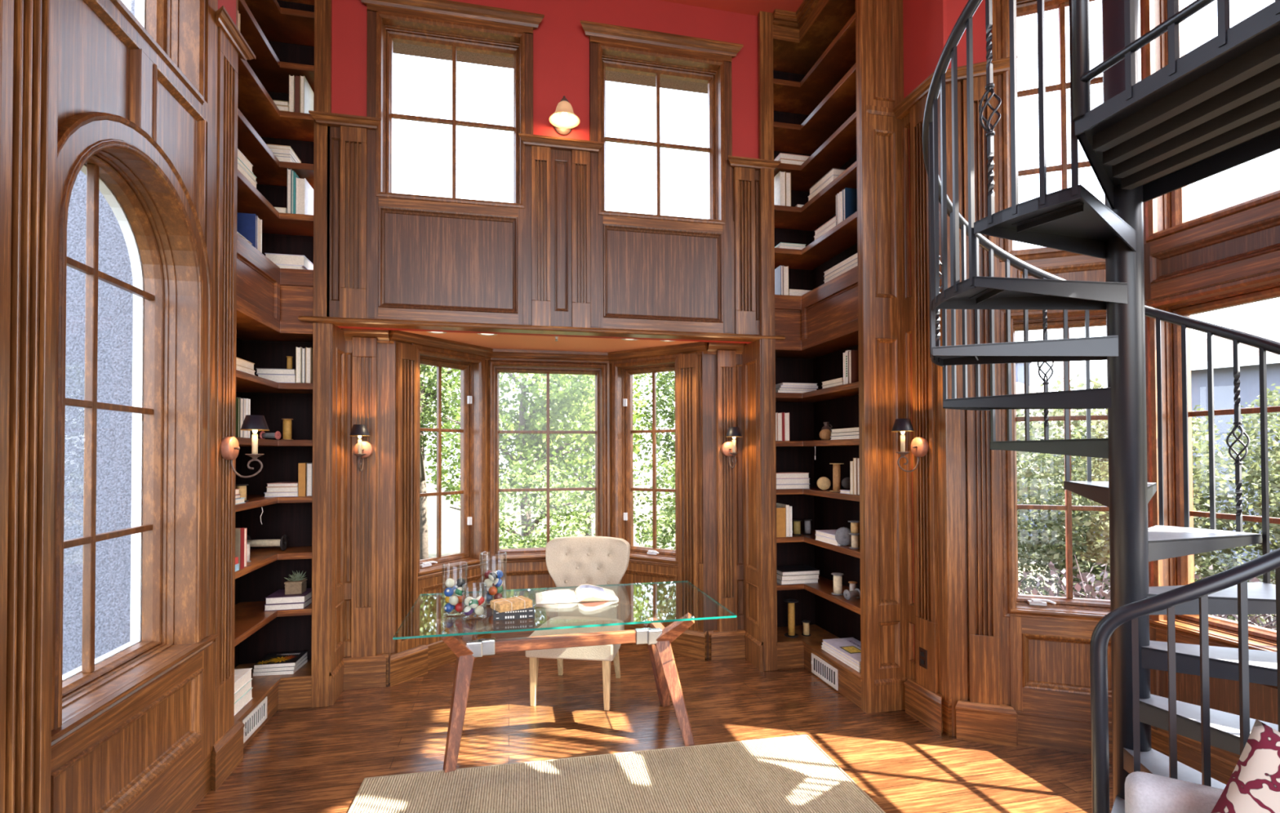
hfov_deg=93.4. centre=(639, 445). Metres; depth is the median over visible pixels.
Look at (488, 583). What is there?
ball
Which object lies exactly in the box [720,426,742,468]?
candle sconce
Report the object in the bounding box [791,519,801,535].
spool
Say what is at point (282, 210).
book
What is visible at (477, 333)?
recessed light
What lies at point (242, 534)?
book
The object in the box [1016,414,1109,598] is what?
hedge
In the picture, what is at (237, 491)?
book
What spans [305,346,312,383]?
book
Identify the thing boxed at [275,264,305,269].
book
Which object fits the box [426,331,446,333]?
recessed light
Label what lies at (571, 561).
desk chair
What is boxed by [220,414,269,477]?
candle sconce
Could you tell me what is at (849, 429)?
book
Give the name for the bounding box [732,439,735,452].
candle
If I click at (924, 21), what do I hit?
wall
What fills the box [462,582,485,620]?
vase
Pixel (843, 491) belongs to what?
book
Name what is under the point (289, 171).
book
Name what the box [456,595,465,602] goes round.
ball
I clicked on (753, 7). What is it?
ceiling
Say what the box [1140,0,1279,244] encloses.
window
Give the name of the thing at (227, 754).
pilaster
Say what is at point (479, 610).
ball
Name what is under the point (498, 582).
ball
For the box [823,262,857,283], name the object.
book
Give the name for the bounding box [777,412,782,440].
book
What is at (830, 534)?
book
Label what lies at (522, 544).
bush
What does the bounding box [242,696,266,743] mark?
air register
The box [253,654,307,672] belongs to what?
magazine
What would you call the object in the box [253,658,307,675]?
magazine
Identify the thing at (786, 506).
book
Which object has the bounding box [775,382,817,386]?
book
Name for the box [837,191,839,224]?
book
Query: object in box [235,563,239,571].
book
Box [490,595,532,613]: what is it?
parcel
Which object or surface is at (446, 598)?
ball
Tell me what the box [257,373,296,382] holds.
book
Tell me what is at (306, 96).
book
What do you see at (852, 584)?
spool
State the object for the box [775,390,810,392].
book
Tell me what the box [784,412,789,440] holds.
book
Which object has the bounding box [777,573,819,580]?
book
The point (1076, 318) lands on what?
window
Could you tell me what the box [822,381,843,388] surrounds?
book
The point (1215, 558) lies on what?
hedge
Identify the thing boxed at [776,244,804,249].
book
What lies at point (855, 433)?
book
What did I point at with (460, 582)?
ball
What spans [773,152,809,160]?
book
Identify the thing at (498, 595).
ball
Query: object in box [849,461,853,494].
book
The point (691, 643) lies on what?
trim
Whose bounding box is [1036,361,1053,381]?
basket
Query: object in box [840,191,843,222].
book
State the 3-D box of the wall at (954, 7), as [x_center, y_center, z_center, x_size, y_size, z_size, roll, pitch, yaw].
[2.385,-0.857,3.598,1.038,5.200,0.190,0,-1,20]
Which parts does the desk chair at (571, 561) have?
leg, leg, seat, backrest, leg, leg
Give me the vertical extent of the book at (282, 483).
0.024 m
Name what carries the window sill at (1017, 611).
attached to the wall at (954, 7)
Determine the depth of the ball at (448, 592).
3.56 m
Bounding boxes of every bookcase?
[234,0,345,748]
[742,0,906,713]
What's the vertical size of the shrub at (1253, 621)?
1.803 m
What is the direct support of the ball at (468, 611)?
in the vase at (474, 615)
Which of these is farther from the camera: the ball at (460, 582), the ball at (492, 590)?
the ball at (492, 590)
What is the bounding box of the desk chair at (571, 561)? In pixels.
[525,536,630,711]
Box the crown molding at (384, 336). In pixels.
[341,328,746,364]
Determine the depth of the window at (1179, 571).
3.24 m
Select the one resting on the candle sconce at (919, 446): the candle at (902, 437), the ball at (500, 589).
the candle at (902, 437)
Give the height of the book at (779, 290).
0.242 m
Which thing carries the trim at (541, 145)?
attached to the wall at (561, 44)
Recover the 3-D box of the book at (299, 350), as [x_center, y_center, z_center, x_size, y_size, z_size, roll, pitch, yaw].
[-2.335,-0.541,4.184,0.029,0.245,0.204,0,-1,-12]
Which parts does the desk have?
leg, arm, arm, leg, glass, leg, arm, arm, leg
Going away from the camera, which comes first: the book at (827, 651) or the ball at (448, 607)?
the ball at (448, 607)
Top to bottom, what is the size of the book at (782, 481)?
0.045 m
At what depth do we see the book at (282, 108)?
4.09 m
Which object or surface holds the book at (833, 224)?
on the bookcase at (831, 72)
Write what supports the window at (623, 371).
in the wall at (637, 602)
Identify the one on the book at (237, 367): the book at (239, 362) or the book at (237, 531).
the book at (239, 362)
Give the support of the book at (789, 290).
on the book at (789, 293)
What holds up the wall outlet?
attached to the wall at (924, 21)
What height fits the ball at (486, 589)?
0.055 m
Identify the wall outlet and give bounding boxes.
[919,647,927,669]
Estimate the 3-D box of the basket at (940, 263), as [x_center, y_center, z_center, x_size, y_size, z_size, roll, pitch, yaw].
[1.380,-0.786,2.801,0.068,0.155,0.068,-1,-1,25]
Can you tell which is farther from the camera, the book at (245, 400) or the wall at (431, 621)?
the wall at (431, 621)
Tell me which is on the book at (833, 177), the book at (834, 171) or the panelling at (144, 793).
the book at (834, 171)
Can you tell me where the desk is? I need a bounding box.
[392,580,736,773]
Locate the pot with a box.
[284,578,306,595]
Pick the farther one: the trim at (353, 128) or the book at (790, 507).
the book at (790, 507)
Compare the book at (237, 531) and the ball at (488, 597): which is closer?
the book at (237, 531)
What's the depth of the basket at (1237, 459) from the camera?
2.55 m
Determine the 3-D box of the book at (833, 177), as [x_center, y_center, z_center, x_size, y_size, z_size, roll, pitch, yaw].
[1.461,-1.937,4.590,0.204,0.044,0.377,0,-1,-12]
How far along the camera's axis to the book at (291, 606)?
4.05 m
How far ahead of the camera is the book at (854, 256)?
4.28 m
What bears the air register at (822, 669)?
attached to the bookcase at (831, 72)
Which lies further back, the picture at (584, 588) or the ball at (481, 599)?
the picture at (584, 588)
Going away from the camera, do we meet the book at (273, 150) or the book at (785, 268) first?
the book at (273, 150)
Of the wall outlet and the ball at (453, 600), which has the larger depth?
the wall outlet
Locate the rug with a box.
[347,734,885,812]
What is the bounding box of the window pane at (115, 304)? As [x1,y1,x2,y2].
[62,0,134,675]
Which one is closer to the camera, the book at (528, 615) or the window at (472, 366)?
the book at (528, 615)
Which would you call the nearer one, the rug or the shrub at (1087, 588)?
the rug
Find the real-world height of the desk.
0.750 m
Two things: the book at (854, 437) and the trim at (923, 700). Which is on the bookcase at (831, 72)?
the book at (854, 437)
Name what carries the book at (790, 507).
on the bookcase at (831, 72)
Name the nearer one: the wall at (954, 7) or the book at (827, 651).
the wall at (954, 7)
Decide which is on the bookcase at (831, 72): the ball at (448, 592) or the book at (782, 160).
the book at (782, 160)
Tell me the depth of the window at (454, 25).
4.33 m
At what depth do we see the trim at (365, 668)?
4.43 m
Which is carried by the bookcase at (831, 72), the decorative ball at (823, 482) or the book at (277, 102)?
the decorative ball at (823, 482)
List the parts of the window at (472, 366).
crank handle, sash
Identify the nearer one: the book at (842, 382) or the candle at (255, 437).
the candle at (255, 437)
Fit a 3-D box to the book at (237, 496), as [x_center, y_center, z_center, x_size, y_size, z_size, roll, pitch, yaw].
[-2.387,0.296,3.399,0.184,0.023,0.163,0,-1,-12]
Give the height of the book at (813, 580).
0.033 m
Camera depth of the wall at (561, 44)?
4.51 m
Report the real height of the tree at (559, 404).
5.969 m
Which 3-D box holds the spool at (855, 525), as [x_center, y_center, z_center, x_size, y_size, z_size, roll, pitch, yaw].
[1.500,0.576,4.207,0.096,0.088,0.096,0,-1,-12]
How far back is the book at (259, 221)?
3.77 m
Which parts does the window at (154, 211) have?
trim, sash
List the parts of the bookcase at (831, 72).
panel, crown, shelf, shelf, shelf, shelf, shelf, shelf, shelf, panel, shelf, shelf, shelf, panel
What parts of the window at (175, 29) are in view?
trim, sash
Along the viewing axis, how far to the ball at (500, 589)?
3.84 m
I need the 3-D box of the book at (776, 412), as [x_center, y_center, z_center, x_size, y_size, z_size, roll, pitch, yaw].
[1.055,-0.143,4.865,0.027,0.226,0.184,0,-1,-12]
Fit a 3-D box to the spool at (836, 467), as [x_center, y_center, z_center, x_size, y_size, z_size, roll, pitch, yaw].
[1.458,0.240,4.469,0.104,0.208,0.104,0,-1,-12]
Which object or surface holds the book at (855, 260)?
on the book at (855, 264)
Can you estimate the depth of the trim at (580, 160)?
4.47 m
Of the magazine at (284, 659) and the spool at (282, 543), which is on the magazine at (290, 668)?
the magazine at (284, 659)
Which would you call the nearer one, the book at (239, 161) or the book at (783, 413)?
the book at (239, 161)
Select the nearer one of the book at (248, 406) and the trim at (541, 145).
the book at (248, 406)
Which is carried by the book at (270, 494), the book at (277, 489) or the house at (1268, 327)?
the book at (277, 489)
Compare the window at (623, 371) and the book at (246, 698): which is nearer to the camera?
the book at (246, 698)
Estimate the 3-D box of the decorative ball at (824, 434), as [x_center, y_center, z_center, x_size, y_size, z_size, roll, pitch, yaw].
[1.414,-0.079,4.598,0.084,0.084,0.050,0,-1,3]
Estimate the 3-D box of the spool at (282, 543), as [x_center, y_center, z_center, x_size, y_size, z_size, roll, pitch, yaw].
[-2.569,0.673,4.139,0.250,0.112,0.112,0,-1,-6]
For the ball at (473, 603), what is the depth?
3.47 m
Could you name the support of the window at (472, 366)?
in the wall at (431, 621)
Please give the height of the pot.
0.085 m
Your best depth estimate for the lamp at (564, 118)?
4.40 m
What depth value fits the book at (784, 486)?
4.80 m
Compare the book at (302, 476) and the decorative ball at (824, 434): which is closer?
the book at (302, 476)
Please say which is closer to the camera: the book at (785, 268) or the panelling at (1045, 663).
the panelling at (1045, 663)
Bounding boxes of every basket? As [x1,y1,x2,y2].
[939,260,942,289]
[978,87,1001,131]
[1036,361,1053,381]
[1226,425,1250,462]
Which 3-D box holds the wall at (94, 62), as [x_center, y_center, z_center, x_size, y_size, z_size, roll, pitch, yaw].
[-1.588,-0.898,-0.251,0.210,5.200,7.360,0,-1,-12]
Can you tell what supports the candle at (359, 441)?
on the candle sconce at (362, 449)
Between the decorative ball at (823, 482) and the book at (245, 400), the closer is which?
the book at (245, 400)
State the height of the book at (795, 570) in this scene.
0.034 m
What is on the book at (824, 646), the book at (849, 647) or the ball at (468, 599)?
the book at (849, 647)
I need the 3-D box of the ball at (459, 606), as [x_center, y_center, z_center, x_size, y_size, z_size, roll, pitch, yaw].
[-1.070,0.964,3.581,0.054,0.055,0.054,0,-1,11]
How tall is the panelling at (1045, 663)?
4.600 m
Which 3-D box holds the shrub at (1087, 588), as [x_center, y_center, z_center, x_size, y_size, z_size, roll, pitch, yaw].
[4.760,2.065,6.201,3.130,1.930,2.929,0,-1,-26]
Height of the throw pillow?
0.588 m
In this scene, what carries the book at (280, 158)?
on the bookcase at (286, 37)
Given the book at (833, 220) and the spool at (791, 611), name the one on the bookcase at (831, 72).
the spool at (791, 611)
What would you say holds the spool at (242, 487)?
on the bookcase at (286, 37)
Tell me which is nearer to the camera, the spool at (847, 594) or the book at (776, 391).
the spool at (847, 594)
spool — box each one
[235,484,248,502]
[246,534,288,551]
[246,542,251,562]
[259,431,280,439]
[281,418,293,439]
[286,355,293,368]
[783,599,798,637]
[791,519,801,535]
[801,620,810,636]
[803,519,812,534]
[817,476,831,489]
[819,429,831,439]
[829,463,844,492]
[831,573,844,595]
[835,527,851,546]
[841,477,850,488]
[843,588,860,599]
[848,520,859,534]
[848,533,860,549]
[848,581,857,591]
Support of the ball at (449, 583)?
in the vase at (455, 612)
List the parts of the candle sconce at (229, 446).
plate, scroll arm, lamp shade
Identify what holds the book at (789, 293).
on the bookcase at (831, 72)
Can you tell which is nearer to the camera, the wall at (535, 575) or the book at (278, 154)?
the book at (278, 154)
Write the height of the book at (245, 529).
0.228 m
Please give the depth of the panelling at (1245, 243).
2.99 m
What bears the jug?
on the bookcase at (831, 72)
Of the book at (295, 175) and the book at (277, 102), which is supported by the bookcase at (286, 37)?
the book at (295, 175)
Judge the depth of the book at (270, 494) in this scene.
4.05 m
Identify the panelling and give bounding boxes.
[50,0,217,812]
[326,125,759,334]
[901,90,950,702]
[945,0,1111,744]
[1143,199,1279,764]
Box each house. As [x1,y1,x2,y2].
[1015,362,1107,536]
[1190,311,1279,564]
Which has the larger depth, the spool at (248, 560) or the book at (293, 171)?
the book at (293, 171)
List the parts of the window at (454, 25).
sash, head cornice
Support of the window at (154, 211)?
in the wall at (94, 62)
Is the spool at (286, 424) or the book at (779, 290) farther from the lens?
the book at (779, 290)
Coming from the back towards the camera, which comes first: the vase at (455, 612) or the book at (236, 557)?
the vase at (455, 612)
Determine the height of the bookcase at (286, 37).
5.200 m
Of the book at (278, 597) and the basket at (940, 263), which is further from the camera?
the book at (278, 597)
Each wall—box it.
[53,0,196,812]
[331,0,759,343]
[344,340,395,683]
[395,360,491,652]
[491,364,609,624]
[608,354,706,631]
[701,351,743,657]
[902,0,946,658]
[946,0,986,68]
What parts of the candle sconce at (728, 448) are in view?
plate, scroll arm, lamp shade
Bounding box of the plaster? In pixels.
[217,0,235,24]
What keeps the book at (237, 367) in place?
on the bookcase at (286, 37)
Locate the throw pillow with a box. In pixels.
[1211,719,1279,812]
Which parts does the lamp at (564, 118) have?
wall plate, arm, bulb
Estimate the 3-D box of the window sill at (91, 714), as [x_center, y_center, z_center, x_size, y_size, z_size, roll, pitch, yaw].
[-2.043,0.976,2.466,0.055,0.056,1.235,0,-1,-12]
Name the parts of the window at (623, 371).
sash, crank handle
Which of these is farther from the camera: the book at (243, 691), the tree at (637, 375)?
the tree at (637, 375)
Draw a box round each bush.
[498,454,595,549]
[633,453,675,549]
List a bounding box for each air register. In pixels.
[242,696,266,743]
[811,653,838,690]
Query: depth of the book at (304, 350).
4.09 m
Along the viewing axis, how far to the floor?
3.63 m
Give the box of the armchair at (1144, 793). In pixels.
[1124,771,1223,812]
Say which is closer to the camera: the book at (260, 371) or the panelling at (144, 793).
the panelling at (144, 793)
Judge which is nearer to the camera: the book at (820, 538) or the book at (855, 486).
the book at (855, 486)
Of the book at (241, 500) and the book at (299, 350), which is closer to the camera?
the book at (241, 500)
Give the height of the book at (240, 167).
0.045 m
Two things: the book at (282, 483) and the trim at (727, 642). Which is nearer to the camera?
the book at (282, 483)
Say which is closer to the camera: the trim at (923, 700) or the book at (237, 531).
the book at (237, 531)
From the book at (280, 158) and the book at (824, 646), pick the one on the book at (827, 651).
the book at (824, 646)
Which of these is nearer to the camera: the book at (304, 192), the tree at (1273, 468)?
the book at (304, 192)
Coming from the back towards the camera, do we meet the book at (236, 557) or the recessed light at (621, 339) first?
the recessed light at (621, 339)
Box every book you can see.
[234,668,252,693]
[234,679,252,704]
[234,687,253,715]
[235,356,254,370]
[235,364,255,375]
[235,397,239,437]
[235,488,239,494]
[235,493,240,498]
[235,497,245,504]
[235,528,240,569]
[235,556,238,564]
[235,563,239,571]
[236,212,257,248]
[236,231,252,244]
[237,148,253,173]
[237,156,256,180]
[237,162,257,187]
[238,13,240,31]
[238,397,244,437]
[240,528,244,569]
[244,398,250,438]
[244,399,247,437]
[244,528,246,566]
[256,368,296,374]
[257,215,262,253]
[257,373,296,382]
[263,492,297,497]
[263,597,311,611]
[264,253,313,270]
[265,587,311,604]
[266,143,301,163]
[266,481,297,487]
[266,486,297,493]
[269,147,299,163]
[272,99,288,106]
[273,152,296,162]
[273,206,287,213]
[275,104,288,111]
[275,155,293,162]
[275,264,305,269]
[287,168,291,213]
[288,74,294,111]
[291,169,294,213]
[293,172,299,213]
[294,75,300,112]
[295,177,313,214]
[296,346,302,382]
[297,462,306,496]
[299,75,313,113]
[302,347,306,382]
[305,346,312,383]
[306,462,312,496]
[493,600,534,615]
[493,613,534,620]
[535,584,618,604]
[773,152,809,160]
[773,171,785,205]
[774,242,805,247]
[774,265,783,294]
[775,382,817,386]
[775,385,818,388]
[775,387,817,391]
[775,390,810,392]
[775,412,777,440]
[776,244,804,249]
[776,471,808,479]
[776,478,809,484]
[776,484,809,488]
[776,502,789,537]
[776,506,786,537]
[776,564,819,576]
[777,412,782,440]
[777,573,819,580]
[777,578,818,585]
[778,158,804,164]
[782,266,788,295]
[782,412,784,440]
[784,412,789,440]
[785,171,791,206]
[788,288,810,293]
[788,292,805,296]
[789,506,792,537]
[808,168,844,194]
[808,174,838,200]
[813,220,836,239]
[814,215,836,235]
[814,529,859,539]
[814,534,860,546]
[821,645,861,672]
[822,377,843,386]
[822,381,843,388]
[822,637,861,665]
[822,643,861,668]
[823,253,857,275]
[823,257,857,280]
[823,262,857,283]
[830,431,858,436]
[830,435,858,439]
[831,427,858,432]
[835,194,837,225]
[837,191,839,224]
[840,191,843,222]
[840,489,850,494]
[842,187,857,220]
[843,351,845,384]
[845,350,850,383]
[848,350,858,383]
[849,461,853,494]
[853,457,857,495]
[856,457,859,495]
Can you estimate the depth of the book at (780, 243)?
4.83 m
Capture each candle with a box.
[252,433,257,453]
[357,438,361,453]
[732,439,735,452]
[900,434,905,451]
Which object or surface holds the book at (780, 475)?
on the book at (782, 481)
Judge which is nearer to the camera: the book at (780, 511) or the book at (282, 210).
the book at (282, 210)
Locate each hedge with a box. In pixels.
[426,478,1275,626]
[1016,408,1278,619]
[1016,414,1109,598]
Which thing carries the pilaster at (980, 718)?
attached to the wall at (954, 7)
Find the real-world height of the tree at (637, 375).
6.809 m
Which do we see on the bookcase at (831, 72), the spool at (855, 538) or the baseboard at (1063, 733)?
the spool at (855, 538)
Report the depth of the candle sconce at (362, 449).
4.28 m
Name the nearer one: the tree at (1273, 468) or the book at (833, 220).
the book at (833, 220)
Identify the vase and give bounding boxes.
[441,561,467,617]
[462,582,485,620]
[480,551,506,607]
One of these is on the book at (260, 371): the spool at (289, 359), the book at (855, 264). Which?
the spool at (289, 359)
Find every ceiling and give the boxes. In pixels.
[340,328,747,352]
[660,0,803,16]
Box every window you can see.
[51,111,212,730]
[110,0,204,105]
[360,0,544,324]
[411,343,484,582]
[488,360,607,562]
[580,19,743,333]
[611,352,683,568]
[995,0,1102,262]
[1000,309,1110,617]
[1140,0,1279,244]
[1144,268,1279,652]
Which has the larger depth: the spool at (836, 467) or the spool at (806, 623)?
the spool at (806, 623)
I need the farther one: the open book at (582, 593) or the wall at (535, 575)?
the wall at (535, 575)
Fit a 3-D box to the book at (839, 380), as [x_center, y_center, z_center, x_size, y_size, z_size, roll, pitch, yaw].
[1.497,-0.461,4.427,0.204,0.028,0.278,0,-1,-12]
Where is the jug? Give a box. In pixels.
[821,422,832,439]
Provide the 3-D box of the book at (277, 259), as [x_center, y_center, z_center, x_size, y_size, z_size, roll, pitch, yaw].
[-2.426,-1.252,4.185,0.241,0.073,0.224,0,-1,-12]
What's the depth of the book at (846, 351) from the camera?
4.20 m
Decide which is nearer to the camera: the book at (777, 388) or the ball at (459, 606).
the ball at (459, 606)
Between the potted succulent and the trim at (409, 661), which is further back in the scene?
the trim at (409, 661)
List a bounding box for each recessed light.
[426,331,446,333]
[476,333,497,335]
[621,338,637,340]
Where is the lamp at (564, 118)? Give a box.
[548,95,580,135]
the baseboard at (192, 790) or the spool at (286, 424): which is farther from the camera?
the spool at (286, 424)
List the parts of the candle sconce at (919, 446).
lamp shade, scroll arm, plate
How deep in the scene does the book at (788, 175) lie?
4.83 m
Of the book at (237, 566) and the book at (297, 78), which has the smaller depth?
the book at (237, 566)
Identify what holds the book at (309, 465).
on the bookcase at (286, 37)
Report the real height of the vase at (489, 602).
0.325 m
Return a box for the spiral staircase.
[922,0,1279,812]
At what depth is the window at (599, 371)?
5.50 m
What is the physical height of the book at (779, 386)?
0.019 m
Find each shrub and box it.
[1017,555,1231,617]
[1194,564,1276,630]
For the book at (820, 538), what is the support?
on the bookcase at (831, 72)
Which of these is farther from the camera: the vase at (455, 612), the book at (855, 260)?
the book at (855, 260)
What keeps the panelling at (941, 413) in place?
attached to the wall at (924, 21)
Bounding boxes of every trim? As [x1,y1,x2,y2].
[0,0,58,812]
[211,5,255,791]
[308,110,381,318]
[342,337,386,689]
[390,342,428,687]
[392,41,707,93]
[518,133,604,326]
[571,149,590,328]
[671,352,705,660]
[711,350,745,660]
[728,155,780,334]
[892,71,942,735]
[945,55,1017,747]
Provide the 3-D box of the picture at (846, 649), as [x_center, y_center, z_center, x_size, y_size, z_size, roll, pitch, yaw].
[1.511,1.460,4.300,0.115,0.001,0.150,0,-1,-12]
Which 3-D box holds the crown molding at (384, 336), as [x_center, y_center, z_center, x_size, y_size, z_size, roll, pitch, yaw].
[-0.720,-0.803,5.095,3.140,0.095,0.762,0,-1,-12]
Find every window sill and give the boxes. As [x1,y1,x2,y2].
[51,633,218,747]
[417,555,678,578]
[1009,608,1273,651]
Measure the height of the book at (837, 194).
0.225 m
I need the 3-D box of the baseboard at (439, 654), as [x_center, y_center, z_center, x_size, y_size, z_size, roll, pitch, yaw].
[-0.716,1.662,5.077,3.140,0.224,0.726,0,-1,-12]
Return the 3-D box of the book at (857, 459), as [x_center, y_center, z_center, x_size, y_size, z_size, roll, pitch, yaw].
[1.571,0.213,4.090,0.204,0.253,0.035,0,-1,-12]
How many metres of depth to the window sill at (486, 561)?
5.24 m
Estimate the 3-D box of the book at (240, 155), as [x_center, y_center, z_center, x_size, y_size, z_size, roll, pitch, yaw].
[-2.417,-1.677,3.509,0.194,0.048,0.284,0,-1,-12]
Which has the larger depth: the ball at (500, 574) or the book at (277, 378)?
the book at (277, 378)
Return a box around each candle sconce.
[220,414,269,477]
[349,424,373,471]
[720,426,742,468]
[891,418,928,471]
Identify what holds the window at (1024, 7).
in the wall at (954, 7)
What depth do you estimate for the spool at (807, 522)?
4.93 m
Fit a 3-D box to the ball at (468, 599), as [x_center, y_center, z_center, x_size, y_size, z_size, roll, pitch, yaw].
[-1.000,0.917,3.535,0.054,0.055,0.055,-1,-1,29]
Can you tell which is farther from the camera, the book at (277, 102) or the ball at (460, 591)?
the book at (277, 102)
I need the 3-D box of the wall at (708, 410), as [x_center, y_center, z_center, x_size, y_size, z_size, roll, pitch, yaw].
[0.743,0.450,5.120,0.470,2.640,0.139,0,-1,-12]
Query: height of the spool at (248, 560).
0.118 m
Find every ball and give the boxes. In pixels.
[444,578,454,587]
[444,587,453,596]
[444,595,453,603]
[444,603,453,612]
[448,595,458,604]
[451,585,458,594]
[454,586,464,596]
[454,602,464,612]
[455,577,465,586]
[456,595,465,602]
[463,605,473,615]
[464,596,472,605]
[468,598,478,608]
[474,605,484,615]
[475,595,484,605]
[484,570,492,578]
[484,578,492,587]
[484,586,492,593]
[484,593,492,602]
[488,571,497,580]
[488,586,497,595]
[493,578,502,586]
[493,592,502,599]
[494,585,502,592]
[495,569,502,578]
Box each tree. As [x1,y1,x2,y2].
[419,364,504,559]
[426,368,649,547]
[508,372,675,536]
[632,371,675,488]
[1202,383,1279,630]
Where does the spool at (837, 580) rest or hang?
on the bookcase at (831, 72)
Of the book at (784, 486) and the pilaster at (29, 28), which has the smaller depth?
the pilaster at (29, 28)
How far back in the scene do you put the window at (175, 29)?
2.92 m
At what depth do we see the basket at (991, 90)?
2.14 m
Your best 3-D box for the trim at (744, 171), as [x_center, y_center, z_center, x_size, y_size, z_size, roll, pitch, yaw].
[0.886,-1.544,4.742,0.440,1.385,0.095,0,-1,-12]
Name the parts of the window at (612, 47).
sash, head cornice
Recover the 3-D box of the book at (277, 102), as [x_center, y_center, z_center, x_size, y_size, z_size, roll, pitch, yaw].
[-2.479,-2.316,4.179,0.139,0.032,0.204,0,-1,-12]
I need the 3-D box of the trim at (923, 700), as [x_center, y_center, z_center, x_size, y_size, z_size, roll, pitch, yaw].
[1.774,-0.249,3.849,0.095,3.995,0.550,0,-1,-12]
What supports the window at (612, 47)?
in the wall at (561, 44)
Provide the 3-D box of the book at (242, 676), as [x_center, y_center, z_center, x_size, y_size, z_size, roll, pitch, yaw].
[-2.439,1.381,3.476,0.254,0.064,0.306,0,-1,-12]
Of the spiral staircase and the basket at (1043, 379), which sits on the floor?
the spiral staircase
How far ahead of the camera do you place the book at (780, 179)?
4.83 m
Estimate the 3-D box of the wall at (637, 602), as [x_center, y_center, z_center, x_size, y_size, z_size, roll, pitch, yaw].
[0.164,0.455,5.374,1.030,2.640,0.217,-1,-1,33]
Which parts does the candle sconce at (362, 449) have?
lamp shade, scroll arm, plate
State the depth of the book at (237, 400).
3.47 m
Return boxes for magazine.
[253,651,307,668]
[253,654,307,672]
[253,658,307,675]
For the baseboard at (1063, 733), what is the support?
attached to the wall at (924, 21)
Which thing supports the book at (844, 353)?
on the bookcase at (831, 72)
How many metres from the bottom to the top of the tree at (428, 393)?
6.779 m
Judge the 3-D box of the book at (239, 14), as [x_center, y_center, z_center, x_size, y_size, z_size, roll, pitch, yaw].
[-2.412,-2.386,3.459,0.204,0.225,0.026,0,-1,-12]
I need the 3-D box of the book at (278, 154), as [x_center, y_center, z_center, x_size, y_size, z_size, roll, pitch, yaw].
[-2.486,-1.961,4.183,0.187,0.022,0.224,0,-1,-12]
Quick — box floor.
[191,643,1113,812]
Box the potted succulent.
[284,570,306,595]
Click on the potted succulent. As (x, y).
(296, 584)
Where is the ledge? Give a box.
[297,315,785,342]
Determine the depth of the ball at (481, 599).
3.53 m
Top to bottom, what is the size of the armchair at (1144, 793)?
0.765 m
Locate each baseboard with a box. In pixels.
[151,751,212,812]
[379,618,715,684]
[906,679,1236,784]
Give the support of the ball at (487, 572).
in the vase at (489, 602)
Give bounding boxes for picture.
[579,584,606,595]
[840,645,861,653]
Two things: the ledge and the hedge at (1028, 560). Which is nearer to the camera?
the ledge
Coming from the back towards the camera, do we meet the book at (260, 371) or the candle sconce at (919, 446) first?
the book at (260, 371)
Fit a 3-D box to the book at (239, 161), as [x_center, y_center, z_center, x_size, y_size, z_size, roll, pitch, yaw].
[-2.428,-1.637,3.534,0.204,0.029,0.339,0,-1,-12]
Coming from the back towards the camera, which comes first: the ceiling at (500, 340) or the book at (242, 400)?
the ceiling at (500, 340)
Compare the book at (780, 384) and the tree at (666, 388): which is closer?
the book at (780, 384)
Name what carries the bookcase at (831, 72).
on the floor
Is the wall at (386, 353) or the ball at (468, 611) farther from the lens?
the wall at (386, 353)
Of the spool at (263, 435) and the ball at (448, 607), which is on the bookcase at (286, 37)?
the spool at (263, 435)
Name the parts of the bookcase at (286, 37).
panel, shelf, shelf, shelf, shelf, shelf, panel, shelf, shelf, shelf, shelf, shelf, crown, panel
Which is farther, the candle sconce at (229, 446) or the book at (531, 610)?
the book at (531, 610)
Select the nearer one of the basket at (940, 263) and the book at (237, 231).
the basket at (940, 263)
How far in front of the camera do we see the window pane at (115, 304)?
4.16 m
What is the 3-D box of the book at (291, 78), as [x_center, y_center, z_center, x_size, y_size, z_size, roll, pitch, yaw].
[-2.391,-2.389,4.199,0.028,0.252,0.204,0,-1,-12]
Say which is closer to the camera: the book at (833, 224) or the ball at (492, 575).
the ball at (492, 575)
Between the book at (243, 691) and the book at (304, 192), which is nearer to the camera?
the book at (243, 691)
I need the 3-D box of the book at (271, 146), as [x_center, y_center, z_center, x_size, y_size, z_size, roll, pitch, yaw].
[-2.492,-2.014,4.182,0.191,0.027,0.224,0,-1,-12]
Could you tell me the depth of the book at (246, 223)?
3.70 m

